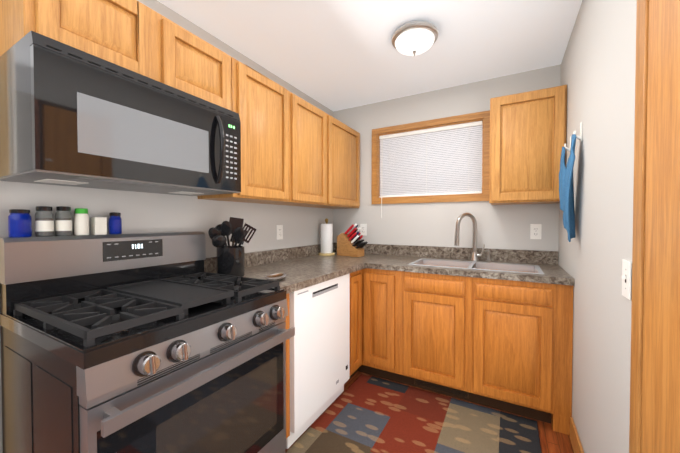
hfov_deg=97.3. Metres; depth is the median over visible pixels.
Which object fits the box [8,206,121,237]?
spice jars
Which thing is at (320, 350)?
dishwasher
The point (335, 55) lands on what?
ceiling
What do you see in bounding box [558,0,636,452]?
wall
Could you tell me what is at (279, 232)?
outlet
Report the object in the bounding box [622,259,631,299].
light switch
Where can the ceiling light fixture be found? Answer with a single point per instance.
(414, 38)
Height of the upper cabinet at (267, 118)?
0.762 m
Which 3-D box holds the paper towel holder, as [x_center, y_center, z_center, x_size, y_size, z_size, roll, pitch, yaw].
[-0.128,0.098,2.877,0.160,0.352,0.160,1,1,29]
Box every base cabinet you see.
[204,245,367,438]
[316,213,573,434]
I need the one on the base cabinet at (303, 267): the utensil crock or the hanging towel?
the utensil crock
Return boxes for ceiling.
[157,0,581,111]
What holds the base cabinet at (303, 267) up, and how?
on the floor
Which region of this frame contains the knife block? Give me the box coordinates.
[337,224,367,256]
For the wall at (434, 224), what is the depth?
2.63 m
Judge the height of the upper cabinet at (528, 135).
0.762 m
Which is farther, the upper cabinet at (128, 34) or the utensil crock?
the utensil crock
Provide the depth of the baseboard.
1.59 m
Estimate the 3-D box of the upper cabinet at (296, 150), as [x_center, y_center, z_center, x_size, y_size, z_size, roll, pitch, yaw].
[-0.358,-0.554,2.333,0.324,0.762,0.482,1,1,29]
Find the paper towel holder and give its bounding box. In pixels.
[318,218,334,255]
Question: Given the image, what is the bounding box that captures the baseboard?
[570,417,583,452]
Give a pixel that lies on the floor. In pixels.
(551, 441)
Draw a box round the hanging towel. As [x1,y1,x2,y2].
[559,122,581,241]
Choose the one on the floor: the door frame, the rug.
the rug
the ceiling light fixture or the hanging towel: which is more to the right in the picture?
the hanging towel
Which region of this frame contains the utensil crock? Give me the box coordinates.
[208,217,256,276]
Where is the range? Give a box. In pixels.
[0,231,294,452]
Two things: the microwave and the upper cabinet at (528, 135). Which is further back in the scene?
the upper cabinet at (528, 135)
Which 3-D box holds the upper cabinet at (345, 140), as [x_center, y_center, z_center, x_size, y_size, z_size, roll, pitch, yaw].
[-0.084,-0.563,2.823,0.324,0.762,0.641,1,1,29]
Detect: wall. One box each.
[0,0,332,452]
[333,64,560,250]
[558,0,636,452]
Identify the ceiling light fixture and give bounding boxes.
[391,21,438,55]
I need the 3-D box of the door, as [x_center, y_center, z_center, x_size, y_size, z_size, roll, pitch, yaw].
[0.773,0.204,0.674,0.038,2.023,0.324,1,1,29]
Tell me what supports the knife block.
on the base cabinet at (492, 328)
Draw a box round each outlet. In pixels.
[277,225,282,239]
[360,224,366,235]
[530,224,541,238]
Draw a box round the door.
[641,0,679,452]
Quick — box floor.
[285,371,573,452]
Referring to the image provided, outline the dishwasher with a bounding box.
[286,273,349,448]
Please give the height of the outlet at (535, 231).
0.117 m
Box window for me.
[372,110,489,217]
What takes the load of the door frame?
attached to the wall at (598, 65)
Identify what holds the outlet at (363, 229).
attached to the wall at (434, 224)
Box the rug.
[286,373,541,452]
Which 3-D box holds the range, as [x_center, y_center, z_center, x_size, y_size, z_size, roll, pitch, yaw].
[-0.717,0.628,1.246,0.738,1.180,0.788,1,1,29]
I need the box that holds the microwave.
[0,31,240,195]
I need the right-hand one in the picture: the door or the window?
the door
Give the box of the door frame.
[629,0,648,452]
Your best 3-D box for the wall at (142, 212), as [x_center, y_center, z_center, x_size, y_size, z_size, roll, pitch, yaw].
[-0.940,0.007,1.764,0.120,2.403,3.588,1,1,29]
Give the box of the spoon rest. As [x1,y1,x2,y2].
[265,273,286,280]
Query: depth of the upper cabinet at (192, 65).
1.44 m
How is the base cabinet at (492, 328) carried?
on the floor
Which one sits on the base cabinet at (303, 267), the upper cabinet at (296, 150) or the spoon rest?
the spoon rest
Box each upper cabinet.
[0,0,163,82]
[164,17,239,116]
[198,62,295,203]
[273,93,331,207]
[329,117,359,208]
[489,85,566,204]

